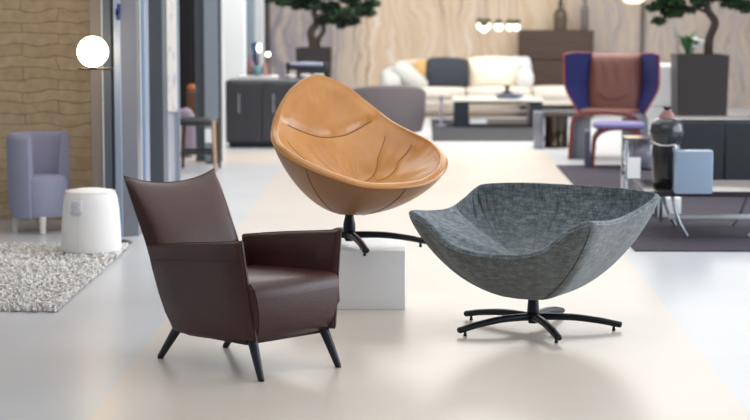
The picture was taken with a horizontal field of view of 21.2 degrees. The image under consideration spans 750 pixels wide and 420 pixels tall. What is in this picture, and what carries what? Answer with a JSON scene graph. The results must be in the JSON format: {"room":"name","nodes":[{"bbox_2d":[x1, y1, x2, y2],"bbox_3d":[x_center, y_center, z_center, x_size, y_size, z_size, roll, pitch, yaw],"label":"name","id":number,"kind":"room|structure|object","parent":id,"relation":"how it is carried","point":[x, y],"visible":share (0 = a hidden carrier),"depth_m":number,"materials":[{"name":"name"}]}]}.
{"room":"store","nodes":[
{"label":"store","id":0,"kind":"room"},
{"bbox_2d":[0,0,91,219],"bbox_3d":[-4.083,-1.735,14.117,4.186,3.600,0.250,0,6,1],"label":"wall","id":1,"kind":"structure","parent":0,"point":[43,88],"depth_m":14.04,"materials":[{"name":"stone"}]},
{"bbox_2d":[89,0,102,187],"bbox_3d":[-1.875,-1.682,13.644,0.077,3.600,0.500,0,6,1],"label":"trim","id":2,"kind":"structure","parent":1,"relation":"attached to","point":[94,5],"depth_m":13.50,"materials":[{"name":"beige"}]},
{"bbox_2d":[101,0,104,187],"bbox_3d":[-1.831,-1.651,13.360,0.009,3.600,0.030,0,6,1],"label":"trim","id":3,"kind":"structure","parent":0,"point":[101,0],"depth_m":13.46,"materials":[{"name":"white metal"}]},
{"bbox_2d":[102,0,112,188],"bbox_3d":[-1.796,-1.673,13.563,0.058,3.600,0.400,0,6,1],"label":"trim","id":4,"kind":"structure","parent":0,"point":[106,4],"depth_m":13.46,"materials":[{"name":"grey metal"}]},
{"bbox_2d":[111,0,115,192],"bbox_3d":[-1.757,-1.665,13.492,0.016,3.600,0.300,0,6,1],"label":"trim","id":5,"kind":"structure","parent":0,"point":[112,37],"depth_m":13.41,"materials":[{"name":"black metal"}]},
{"bbox_2d":[113,0,122,236],"bbox_3d":[-1.682,-1.625,13.128,0.045,3.600,0.250,0,6,1],"label":"trim","id":6,"kind":"structure","parent":0,"point":[116,23],"depth_m":13.11,"materials":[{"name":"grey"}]},
{"bbox_2d":[115,4,120,19],"bbox_3d":[-1.675,-1.291,13.036,0.034,0.104,0.006,0,6,1],"label":"sticker","id":7,"kind":"object","parent":6,"relation":"attached to","point":[118,10],"visible":1,"depth_m":13.03,"materials":[{"name":"blue plastic"}]},
{"bbox_2d":[120,0,141,236],"bbox_3d":[-1.613,-1.625,13.126,0.096,3.600,0.230,0,6,1],"label":"column","id":8,"kind":"structure","parent":0,"point":[130,9],"depth_m":13.15,"materials":[{"name":"grey paint"}]},
{"bbox_2d":[139,0,141,156],"bbox_3d":[-1.599,-1.666,13.499,0.023,3.600,0.120,0,6,1],"label":"trim","id":9,"kind":"structure","parent":0,"point":[139,0],"depth_m":13.55,"materials":[{"name":"white"}]},
{"bbox_2d":[140,0,149,180],"bbox_3d":[-1.575,-1.676,13.588,0.034,3.600,0.200,0,6,1],"label":"trim","id":10,"kind":"structure","parent":0,"point":[143,3],"depth_m":13.62,"materials":[{"name":"blue"}]},
{"bbox_2d":[148,0,150,117],"bbox_3d":[-1.566,-2.055,13.646,0.021,2.859,0.100,0,6,1],"label":"trim","id":11,"kind":"structure","parent":0,"point":[148,0],"depth_m":13.79,"materials":[{"name":"black"}]},
{"bbox_2d":[149,0,168,181],"bbox_3d":[-1.558,-1.740,14.159,0.127,3.600,0.250,0,6,1],"label":"trim","id":12,"kind":"structure","parent":0,"point":[158,85],"depth_m":14.15,"materials":[{"name":"grey metal"}]},
{"bbox_2d":[179,0,194,108],"bbox_3d":[-2.768,-2.422,20.275,1.933,3.600,0.100,0,6,1],"label":"wall","id":13,"kind":"structure","parent":0,"point":[186,22],"depth_m":20.29,"materials":[{"name":"black"}]},
{"bbox_2d":[194,0,204,160],"bbox_3d":[-1.653,-2.259,18.818,0.086,3.600,0.120,0,6,1],"label":"trim","id":14,"kind":"structure","parent":0,"point":[198,4],"depth_m":18.86,"materials":[{"name":"grey stone"}]},
{"bbox_2d":[204,0,218,161],"bbox_3d":[-1.531,-2.244,18.681,0.132,3.600,0.150,0,6,1],"label":"trim","id":15,"kind":"structure","parent":0,"point":[211,83],"depth_m":18.70,"materials":[{"name":"grey stone"}]},
{"bbox_2d":[218,0,221,161],"bbox_3d":[-1.456,-2.243,18.675,0.023,3.600,0.100,0,6,1],"label":"trim","id":16,"kind":"structure","parent":0,"point":[219,1],"depth_m":18.73,"materials":[{"name":"grey"}]},
{"bbox_2d":[221,0,224,160],"bbox_3d":[-1.445,-2.260,18.828,0.028,3.600,0.050,0,6,1],"label":"trim","id":17,"kind":"structure","parent":0,"point":[222,3],"depth_m":18.91,"materials":[{"name":"white"}]},
{"bbox_2d":[223,0,245,138],"bbox_3d":[-1.755,-2.569,21.594,0.698,3.600,0.200,0,6,1],"label":"wall","id":18,"kind":"structure","parent":0,"point":[234,10],"depth_m":21.57,"materials":[{"name":"white paint"}]},
{"bbox_2d":[246,0,254,74],"bbox_3d":[-1.367,-2.593,21.809,0.099,3.600,0.150,0,6,1],"label":"trim","id":19,"kind":"structure","parent":18,"relation":"attached to","point":[250,4],"depth_m":21.81,"materials":[{"name":"grey stone"}]},
{"bbox_2d":[255,0,263,66],"bbox_3d":[-1.289,-2.631,22.155,0.106,3.600,0.150,0,6,1],"label":"trim","id":20,"kind":"structure","parent":0,"point":[259,4],"depth_m":22.15,"materials":[{"name":"grey"}]},
{"bbox_2d":[0,107,749,419],"bbox_3d":[0.314,0.156,13.849,18.000,0.100,29.500,0,6,1],"label":"floor","id":21,"kind":"structure","parent":0,"point":[680,350],"depth_m":9.15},
{"bbox_2d":[6,131,69,234],"bbox_3d":[-2.271,-0.187,13.479,0.393,0.670,0.460,4,7,31],"label":"armchair","id":22,"kind":"object","parent":21,"relation":"on","point":[38,162],"visible":0.92,"depth_m":13.33,"materials":[{"name":"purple fabric"}]},
{"bbox_2d":[0,242,128,311],"bbox_3d":[-2.604,0.358,11.391,2.078,0.044,2.533,0,6,1],"label":"shag rug","id":23,"kind":"object","parent":21,"relation":"on","point":[39,277],"visible":0.92,"depth_m":11.27,"materials":[{"name":"grey carpet"}]},
{"bbox_2d":[61,187,121,254],"bbox_3d":[-1.738,0.059,12.245,0.366,0.390,0.366,0,6,1],"label":"pouf","id":24,"kind":"object","parent":23,"relation":"on","point":[91,224],"visible":1,"depth_m":12.10,"materials":[{"name":"white fabric"}]},
{"bbox_2d":[77,36,131,243],"bbox_3d":[-1.731,-0.447,12.822,0.335,1.328,0.224,0,6,1],"label":"floor lamp","id":25,"kind":"object","parent":21,"relation":"on","point":[92,51],"visible":0.89,"depth_m":12.71,"materials":[{"name":"white glass"}]},
{"bbox_2d":[167,0,180,181],"bbox_3d":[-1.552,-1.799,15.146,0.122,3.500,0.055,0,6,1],"label":"door","id":26,"kind":"structure","parent":21,"relation":"on","point":[173,64],"depth_m":15.22,"materials":[{"name":"glass"},{"name":"metal"}]},
{"bbox_2d":[167,0,177,111],"bbox_3d":[-1.548,-1.895,15.114,0.084,2.304,0.013,0,6,1],"label":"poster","id":27,"kind":"object","parent":26,"relation":"attached to","point":[172,5],"depth_m":15.19,"materials":[{"name":"paper"}]},
{"bbox_2d":[180,108,195,157],"bbox_3d":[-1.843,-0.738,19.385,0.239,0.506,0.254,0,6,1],"label":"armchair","id":28,"kind":"object","parent":21,"relation":"on","point":[184,112],"visible":0.38,"depth_m":19.30,"materials":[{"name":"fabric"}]},
{"bbox_2d":[187,91,195,151],"bbox_3d":[-1.797,-0.866,19.772,0.105,0.620,0.200,0,6,1],"label":"crate","id":29,"kind":"object","parent":21,"relation":"on","point":[190,94],"visible":0.24,"depth_m":19.65,"materials":[{"name":"brown wood"}]},
{"bbox_2d":[180,117,220,171],"bbox_3d":[-1.591,-0.598,18.036,0.371,0.475,0.415,0,6,1],"label":"wooden stool","id":30,"kind":"object","parent":21,"relation":"on","point":[213,122],"visible":0.87,"depth_m":17.86,"materials":[{"name":"black wood"}]},
{"bbox_2d":[205,129,217,163],"bbox_3d":[-1.517,-0.598,18.688,0.140,0.326,0.140,0,6,1],"label":"card","id":31,"kind":"object","parent":21,"relation":"on","point":[208,137],"visible":0.49,"depth_m":18.62,"materials":[{"name":"white paper"}]},
{"bbox_2d":[123,168,341,381],"bbox_3d":[-0.619,0.265,8.779,0.611,0.813,0.882,-6,9,-44],"label":"leather armchair","id":32,"kind":"object","parent":21,"relation":"on","point":[261,287],"visible":1,"depth_m":8.64,"materials":[{"name":"brown leather"}]},
{"bbox_2d":[226,78,332,147],"bbox_3d":[-0.974,-1.003,20.667,1.101,0.693,0.474,0,6,1],"label":"base cabinet","id":33,"kind":"object","parent":21,"relation":"on","point":[251,105],"visible":0.61,"depth_m":20.45,"materials":[{"name":"paint"}]},
{"bbox_2d":[237,75,278,79],"bbox_3d":[-1.207,-1.370,20.658,0.404,0.038,0.300,0,6,1],"label":"display tray","id":34,"kind":"object","parent":33,"relation":"on","point":[240,77],"visible":0.98,"depth_m":20.51,"materials":[{"name":"white"}]},
{"bbox_2d":[247,55,254,75],"bbox_3d":[-1.282,-1.491,20.616,0.084,0.212,0.084,0,6,1],"label":"bottle","id":35,"kind":"object","parent":34,"relation":"on","point":[250,63],"visible":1,"depth_m":20.59,"materials":[{"name":"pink glass"}]},
{"bbox_2d":[251,42,257,65],"bbox_3d":[-1.242,-1.568,20.708,0.080,0.345,0.080,0,6,1],"label":"bottle","id":36,"kind":"object","parent":34,"relation":"on","point":[254,44],"visible":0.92,"depth_m":20.68,"materials":[{"name":"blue glass"}]},
{"bbox_2d":[252,66,262,75],"bbox_3d":[-1.206,-1.429,20.561,0.110,0.100,0.110,0,6,1],"label":"bowl","id":37,"kind":"object","parent":34,"relation":"on","point":[257,70],"visible":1,"depth_m":20.52,"materials":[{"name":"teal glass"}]},
{"bbox_2d":[257,44,262,75],"bbox_3d":[-1.196,-1.554,20.648,0.070,0.330,0.070,0,6,1],"label":"table lamp","id":38,"kind":"object","parent":34,"relation":"on","point":[258,45],"visible":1,"depth_m":20.64,"materials":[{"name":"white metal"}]},
{"bbox_2d":[262,63,266,75],"bbox_3d":[-1.133,-1.441,20.538,0.048,0.130,0.048,0,6,1],"label":"vase","id":39,"kind":"object","parent":34,"relation":"on","point":[264,72],"visible":1,"depth_m":20.52,"materials":[{"name":"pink ceramic"}]},
{"bbox_2d":[265,52,270,75],"bbox_3d":[-1.102,-1.505,20.591,0.070,0.244,0.070,0,6,1],"label":"table lamp","id":40,"kind":"object","parent":34,"relation":"on","point":[267,54],"visible":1,"depth_m":20.58,"materials":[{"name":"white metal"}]},
{"bbox_2d":[286,75,295,78],"bbox_3d":[-0.868,-1.371,20.620,0.110,0.048,0.110,0,6,1],"label":"bowl","id":41,"kind":"object","parent":33,"relation":"on","point":[287,76],"visible":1,"depth_m":20.58,"materials":[{"name":"white ceramic"}]},
{"bbox_2d":[300,74,311,78],"bbox_3d":[-0.713,-1.373,20.617,0.120,0.052,0.120,0,6,1],"label":"bowl","id":42,"kind":"object","parent":33,"relation":"on","point":[302,76],"visible":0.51,"depth_m":20.58,"materials":[{"name":"white ceramic"}]},
{"bbox_2d":[286,62,327,76],"bbox_3d":[-0.726,-1.161,21.425,0.437,0.839,0.300,0,6,1],"label":"serving table","id":43,"kind":"object","parent":21,"relation":"on","point":[288,68],"visible":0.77,"depth_m":21.24,"materials":[{"name":"black metal"}]},
{"bbox_2d":[289,62,323,66],"bbox_3d":[-0.732,-1.556,21.381,0.368,0.053,0.248,0,6,1],"label":"folded cloth","id":44,"kind":"object","parent":43,"relation":"on","point":[293,64],"visible":1,"depth_m":21.27,"materials":[{"name":"blue"}]},
{"bbox_2d":[296,47,331,77],"bbox_3d":[-0.692,-1.375,22.810,0.397,0.957,0.397,0,6,1],"label":"square planter","id":45,"kind":"object","parent":21,"relation":"on","point":[303,54],"visible":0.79,"depth_m":22.58,"materials":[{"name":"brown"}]},
{"bbox_2d":[264,0,381,47],"bbox_3d":[-0.609,-2.276,22.728,1.377,0.978,0.475,0,6,1],"label":"bonsai tree","id":46,"kind":"object","parent":45,"relation":"in","point":[333,12],"visible":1,"depth_m":22.68,"materials":[{"name":"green plant"}]},
{"bbox_2d":[337,238,405,309],"bbox_3d":[-0.130,0.325,10.506,0.583,0.305,0.600,0,6,1],"label":"plinth","id":47,"kind":"object","parent":21,"relation":"on","point":[376,280],"visible":0.44,"depth_m":10.21,"materials":[{"name":"white"}]},
{"bbox_2d":[270,75,447,255],"bbox_3d":[-0.105,-0.248,10.345,0.872,0.870,0.924,6,9,44],"label":"chair","id":48,"kind":"object","parent":47,"relation":"on","point":[346,156],"visible":0.96,"depth_m":10.45,"materials":[{"name":"brown leather"}]},
{"bbox_2d":[352,85,425,132],"bbox_3d":[0.115,-1.082,21.876,0.900,0.599,0.770,-1,6,-7],"label":"armchair","id":49,"kind":"object","parent":21,"relation":"on","point":[404,105],"visible":0.52,"depth_m":21.53,"materials":[{"name":"grey fabric"}]},
{"bbox_2d":[379,59,592,117],"bbox_3d":[1.439,-1.566,25.637,2.770,0.711,1.042,0,6,1],"label":"sofa","id":50,"kind":"object","parent":21,"relation":"on","point":[551,94],"visible":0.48,"depth_m":25.16,"materials":[{"name":"beige fabric"}]},
{"bbox_2d":[392,61,427,87],"bbox_3d":[0.445,-1.680,25.267,0.462,0.412,0.217,0,6,-2],"label":"cushion","id":51,"kind":"object","parent":50,"relation":"on","point":[409,76],"visible":0.85,"depth_m":25.18,"materials":[{"name":"white fabric"}]},
{"bbox_2d":[414,60,426,78],"bbox_3d":[0.670,-1.760,25.753,0.340,0.346,0.186,-1,6,-9],"label":"cushion","id":52,"kind":"object","parent":50,"relation":"on","point":[420,66],"visible":0.17,"depth_m":25.71,"materials":[{"name":"yellow fabric"}]},
{"bbox_2d":[422,86,465,97],"bbox_3d":[0.752,-1.509,25.524,0.820,0.153,0.773,0,6,1],"label":"seat cushion","id":53,"kind":"object","parent":50,"relation":"on","point":[453,91],"depth_m":25.14,"materials":[{"name":"beige fabric"}]},
{"bbox_2d":[426,57,468,87],"bbox_3d":[0.918,-1.743,25.399,0.555,0.397,0.252,-1,6,-6],"label":"cushion","id":54,"kind":"object","parent":50,"relation":"on","point":[440,71],"visible":1,"depth_m":25.32,"materials":[{"name":"grey fabric"}]},
{"bbox_2d":[469,56,518,85],"bbox_3d":[1.522,-1.766,25.584,0.652,0.407,0.295,-1,6,-6],"label":"cushion","id":55,"kind":"object","parent":50,"relation":"on","point":[485,70],"visible":0.84,"depth_m":25.48,"materials":[{"name":"beige fabric"}]},
{"bbox_2d":[466,86,531,95],"bbox_3d":[1.570,-1.507,25.506,0.844,0.153,0.773,0,6,1],"label":"seat cushion","id":56,"kind":"object","parent":50,"relation":"on","point":[470,90],"depth_m":25.14,"materials":[{"name":"beige fabric"}]},
{"bbox_2d":[514,56,530,69],"bbox_3d":[1.849,-1.784,25.768,0.333,0.388,0.166,1,6,5],"label":"striped cushion","id":57,"kind":"object","parent":50,"relation":"on","point":[524,62],"visible":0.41,"depth_m":25.74,"materials":[{"name":"grey fabric"}]},
{"bbox_2d":[517,69,533,87],"bbox_3d":[1.905,-1.666,25.355,0.201,0.250,0.175,4,8,33],"label":"cushion","id":58,"kind":"object","parent":50,"relation":"on","point":[525,77],"visible":1,"depth_m":25.30,"materials":[{"name":"fabric"}]},
{"bbox_2d":[531,85,568,97],"bbox_3d":[2.400,-1.505,25.487,0.843,0.153,0.773,0,6,1],"label":"seat cushion","id":59,"kind":"object","parent":50,"relation":"on","point":[545,91],"depth_m":25.12,"materials":[{"name":"beige fabric"}]},
{"bbox_2d":[431,119,544,140],"bbox_3d":[1.274,-0.934,23.141,1.236,0.008,3.550,0,6,1],"label":"rug","id":60,"kind":"object","parent":21,"relation":"on","point":[449,132],"visible":0.57,"depth_m":22.57,"materials":[{"name":"grey carpet"}]},
{"bbox_2d":[433,94,449,125],"bbox_3d":[0.782,-1.180,23.603,0.200,0.378,0.200,0,6,1],"label":"side table","id":61,"kind":"object","parent":60,"relation":"on","point":[441,95],"visible":1,"depth_m":23.59,"materials":[{"name":"beige"}]},
{"bbox_2d":[452,96,543,126],"bbox_3d":[1.450,-1.171,23.765,1.058,0.324,0.750,0,6,1],"label":"coffee table","id":62,"kind":"object","parent":60,"relation":"on","point":[460,103],"visible":0.91,"depth_m":23.41,"materials":[{"name":"white"}]},
{"bbox_2d":[469,118,486,123],"bbox_3d":[1.212,-1.048,23.588,0.205,0.050,0.240,0,6,1],"label":"book","id":63,"kind":"object","parent":62,"relation":"on","point":[471,120],"visible":0.96,"depth_m":23.47,"materials":[{"name":"white paper"}]},
{"bbox_2d":[469,120,529,125],"bbox_3d":[1.465,-1.034,23.779,0.713,0.020,0.690,0,6,1],"label":"shelf","id":64,"kind":"object","parent":62,"relation":"attached to","point":[489,122],"depth_m":23.54,"materials":[{"name":"grey"}]},
{"bbox_2d":[495,85,523,98],"bbox_3d":[1.595,-1.400,23.680,0.340,0.150,0.340,0,6,1],"label":"sculpture","id":65,"kind":"object","parent":62,"relation":"on","point":[506,94],"visible":1,"depth_m":23.60,"materials":[{"name":"black ceramic"}]},
{"bbox_2d":[408,183,659,342],"bbox_3d":[0.756,0.242,9.602,0.986,0.670,0.877,3,7,29],"label":"swivel chair","id":66,"kind":"object","parent":21,"relation":"on","point":[532,242],"visible":1,"depth_m":9.57,"materials":[{"name":"grey fabric"}]},
{"bbox_2d":[533,111,543,148],"bbox_3d":[1.679,-0.824,20.527,0.095,0.369,0.360,0,6,1],"label":"side table","id":67,"kind":"object","parent":21,"relation":"on","point":[538,116],"visible":1,"depth_m":20.36,"materials":[{"name":"grey"}]},
{"bbox_2d":[518,30,593,108],"bbox_3d":[2.447,-1.908,27.132,0.997,1.059,0.450,0,6,1],"label":"sideboard","id":68,"kind":"object","parent":21,"relation":"on","point":[545,49],"visible":0.48,"depth_m":26.88,"materials":[{"name":"brown wood"}]},
{"bbox_2d":[554,0,566,29],"bbox_3d":[2.507,-2.684,27.019,0.184,0.510,0.184,0,6,1],"label":"bottle","id":69,"kind":"object","parent":68,"relation":"on","point":[560,15],"visible":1,"depth_m":26.96,"materials":[{"name":"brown glass"}]},
{"bbox_2d":[580,0,588,29],"bbox_3d":[2.833,-2.679,27.012,0.110,0.500,0.110,0,6,1],"label":"glass vase","id":70,"kind":"object","parent":68,"relation":"on","point":[584,9],"visible":1,"depth_m":26.97,"materials":[{"name":"grey glass"}]},
{"bbox_2d":[544,114,568,147],"bbox_3d":[1.866,-0.810,20.570,0.250,0.330,0.250,0,6,1],"label":"table","id":71,"kind":"object","parent":21,"relation":"on","point":[556,126],"visible":1,"depth_m":20.47,"materials":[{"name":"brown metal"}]},
{"bbox_2d":[563,52,659,158],"bbox_3d":[2.282,-1.016,19.334,0.939,1.014,0.715,2,7,16],"label":"chair","id":72,"kind":"object","parent":21,"relation":"on","point":[625,85],"visible":0.96,"depth_m":19.41,"materials":[{"name":"blue fabric"}]},
{"bbox_2d":[589,53,641,107],"bbox_3d":[2.334,-1.225,19.491,0.530,0.595,0.176,2,7,16],"label":"cushion","id":73,"kind":"object","parent":72,"relation":"on","point":[615,79],"depth_m":19.44,"materials":[{"name":"red leather"}]},
{"bbox_2d":[556,165,749,251],"bbox_3d":[3.578,-0.084,15.508,3.950,0.010,6.200,0,6,1],"label":"rug","id":74,"kind":"object","parent":21,"relation":"on","point":[704,235],"visible":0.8,"depth_m":13.75,"materials":[{"name":"fabric"}]},
{"bbox_2d":[584,120,644,166],"bbox_3d":[2.200,-0.612,18.356,0.550,0.409,0.446,1,6,5],"label":"footstool","id":75,"kind":"object","parent":74,"relation":"on","point":[602,127],"visible":0.91,"depth_m":18.17,"materials":[{"name":"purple fabric"}]},
{"bbox_2d":[592,120,644,128],"bbox_3d":[2.232,-0.779,18.334,0.480,0.073,0.446,1,6,5],"label":"cushion","id":76,"kind":"object","parent":75,"relation":"on","point":[612,124],"depth_m":18.14,"materials":[{"name":"purple fabric"}]},
{"bbox_2d":[621,135,662,221],"bbox_3d":[1.877,-0.223,14.073,0.263,0.585,0.300,0,6,1],"label":"glass table","id":77,"kind":"object","parent":74,"relation":"on","point":[625,139],"visible":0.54,"depth_m":13.95,"materials":[{"name":"grey"}]},
{"bbox_2d":[627,157,640,177],"bbox_3d":[1.800,-0.358,13.898,0.092,0.278,0.008,0,6,1],"label":"price card","id":78,"kind":"object","parent":77,"relation":"hanging from","point":[633,163],"visible":1,"depth_m":13.90,"materials":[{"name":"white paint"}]},
{"bbox_2d":[624,165,651,170],"bbox_3d":[1.877,-0.296,14.065,0.219,0.012,0.280,0,6,1],"label":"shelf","id":79,"kind":"object","parent":77,"relation":"attached to","point":[642,169],"depth_m":13.93,"materials":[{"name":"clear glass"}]},
{"bbox_2d":[629,141,652,167],"bbox_3d":[1.883,-0.392,14.054,0.196,0.180,0.195,0,6,1],"label":"glass vase","id":80,"kind":"object","parent":77,"relation":"on","point":[643,149],"visible":0.74,"depth_m":13.98,"materials":[{"name":"grey"}]},
{"bbox_2d":[653,197,680,216],"bbox_3d":[2.096,-0.032,14.366,0.172,0.140,0.250,0,6,1],"label":"box","id":81,"kind":"object","parent":74,"relation":"on","point":[668,199],"visible":0.39,"depth_m":14.24,"materials":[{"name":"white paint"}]},
{"bbox_2d":[632,180,749,237],"bbox_3d":[2.243,-0.012,13.434,0.950,0.305,0.800,0,6,1],"label":"table","id":82,"kind":"object","parent":74,"relation":"on","point":[721,188],"visible":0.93,"depth_m":13.37,"materials":[{"name":"dark lacquer"},{"name":"satin steel"}]},
{"bbox_2d":[650,106,683,188],"bbox_3d":[1.931,-0.413,13.243,0.224,0.545,0.229,0,6,1],"label":"vase","id":83,"kind":"object","parent":82,"relation":"on","point":[666,131],"visible":0.86,"depth_m":13.17,"materials":[{"name":"black ceramic"}]},
{"bbox_2d":[672,149,712,193],"bbox_3d":[2.055,-0.250,12.933,0.240,0.278,0.150,0,6,1],"label":"glass block","id":84,"kind":"object","parent":82,"relation":"on","point":[692,168],"visible":1,"depth_m":12.86,"materials":[{"name":"blue tinted glass"}]},
{"bbox_2d":[675,116,749,179],"bbox_3d":[2.832,-0.475,16.413,0.900,0.566,0.450,0,6,1],"label":"console","id":85,"kind":"object","parent":74,"relation":"on","point":[728,137],"visible":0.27,"depth_m":16.18,"materials":[{"name":"grey paint"}]},
{"bbox_2d":[646,63,670,140],"bbox_3d":[2.915,-1.093,20.796,0.369,0.843,0.500,0,6,1],"label":"base cabinet","id":86,"kind":"object","parent":21,"relation":"on","point":[663,97],"visible":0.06,"depth_m":20.54,"materials":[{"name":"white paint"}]},
{"bbox_2d":[671,53,729,115],"bbox_3d":[3.270,-1.087,20.194,0.520,0.966,0.520,0,6,1],"label":"square planter","id":87,"kind":"object","parent":21,"relation":"on","point":[699,81],"visible":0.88,"depth_m":19.93,"materials":[{"name":"grey"}]},
{"bbox_2d":[674,31,704,54],"bbox_3d":[3.138,-1.646,20.041,0.304,0.278,0.335,-1,6,-7],"label":"flowering plant","id":88,"kind":"object","parent":87,"relation":"on","point":[689,43],"visible":1,"depth_m":19.99,"materials":[{"name":"green plant"}]},
{"bbox_2d":[644,0,749,54],"bbox_3d":[3.288,-1.926,20.154,1.184,0.812,0.352,0,6,1],"label":"bonsai tree","id":89,"kind":"object","parent":87,"relation":"on","point":[667,8],"visible":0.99,"depth_m":20.12,"materials":[{"name":"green plant"}]},
{"bbox_2d":[264,0,749,106],"bbox_3d":[0.631,-3.217,27.405,18.000,3.600,0.200,0,6,1],"label":"wall","id":90,"kind":"structure","parent":0,"point":[401,29],"depth_m":27.37,"materials":[{"name":"brown wood"}]},
{"bbox_2d":[265,3,269,73],"bbox_3d":[-1.472,-3.204,27.294,0.062,3.600,0.120,0,6,1],"label":"trim","id":91,"kind":"structure","parent":90,"relation":"attached to","point":[267,7],"depth_m":27.33,"materials":[{"name":"grey"}]},
{"bbox_2d":[640,1,643,52],"bbox_3d":[3.647,-3.195,27.207,0.041,3.600,0.060,0,6,1],"label":"trim","id":92,"kind":"structure","parent":90,"relation":"attached to","point":[642,3],"depth_m":27.26,"materials":[{"name":"grey metal"}]},
{"bbox_3d":[0.314,-3.521,13.439,18.000,0.100,29.500,0,6,1],"label":"ceiling","id":93,"kind":"structure","parent":0,"visible":0},
{"bbox_2d":[187,0,194,88],"bbox_3d":[-1.838,-2.691,19.872,0.100,2.976,0.100,0,6,1],"label":"pendant","id":94,"kind":"object","parent":93,"relation":"hanging from","point":[190,86],"visible":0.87,"depth_m":20.00,"materials":[{"name":"brown"}]},
{"bbox_2d":[476,0,483,29],"bbox_3d":[1.276,-3.417,24.147,0.094,2.481,0.094,0,6,1],"label":"pendant lamp","id":95,"kind":"object","parent":93,"relation":"hanging from","point":[478,20],"visible":0.66,"depth_m":24.25,"materials":[{"name":"white glass"}]},
{"bbox_2d":[480,0,487,32],"bbox_3d":[1.303,-3.360,23.750,0.094,2.505,0.094,0,6,1],"label":"pendant lamp","id":96,"kind":"object","parent":93,"relation":"hanging from","point":[483,24],"visible":1,"depth_m":23.85,"materials":[{"name":"white glass"}]},
{"bbox_2d":[484,0,490,29],"bbox_3d":[1.373,-3.437,24.344,0.094,2.485,0.094,0,6,1],"label":"pendant lamp","id":97,"kind":"object","parent":93,"relation":"hanging from","point":[487,19],"visible":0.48,"depth_m":24.44,"materials":[{"name":"white glass"}]},
{"bbox_2d":[494,4,502,30],"bbox_3d":[1.501,-3.410,24.143,0.110,2.493,0.110,0,6,1],"label":"pendant lamp","id":98,"kind":"object","parent":93,"relation":"hanging from","point":[498,26],"visible":1,"depth_m":24.24,"materials":[{"name":"white glass"}]},
{"bbox_2d":[506,13,513,30],"bbox_3d":[1.635,-3.410,24.140,0.094,2.491,0.094,0,6,1],"label":"pendant lamp","id":99,"kind":"object","parent":93,"relation":"hanging from","point":[509,22],"visible":1,"depth_m":24.24,"materials":[{"name":"white glass"}]},
{"bbox_2d":[513,19,520,30],"bbox_3d":[1.734,-3.430,24.337,0.094,2.495,0.094,0,6,1],"label":"pendant lamp","id":100,"kind":"object","parent":93,"relation":"hanging from","point":[516,27],"visible":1,"depth_m":24.43,"materials":[{"name":"white glass"}]},
{"bbox_2d":[623,0,643,3],"bbox_3d":[3.208,-3.635,24.682,0.280,2.164,0.280,0,6,1],"label":"pendant","id":101,"kind":"object","parent":93,"relation":"hanging from","point":[626,1],"visible":1,"depth_m":24.71,"materials":[{"name":"beige glass"}]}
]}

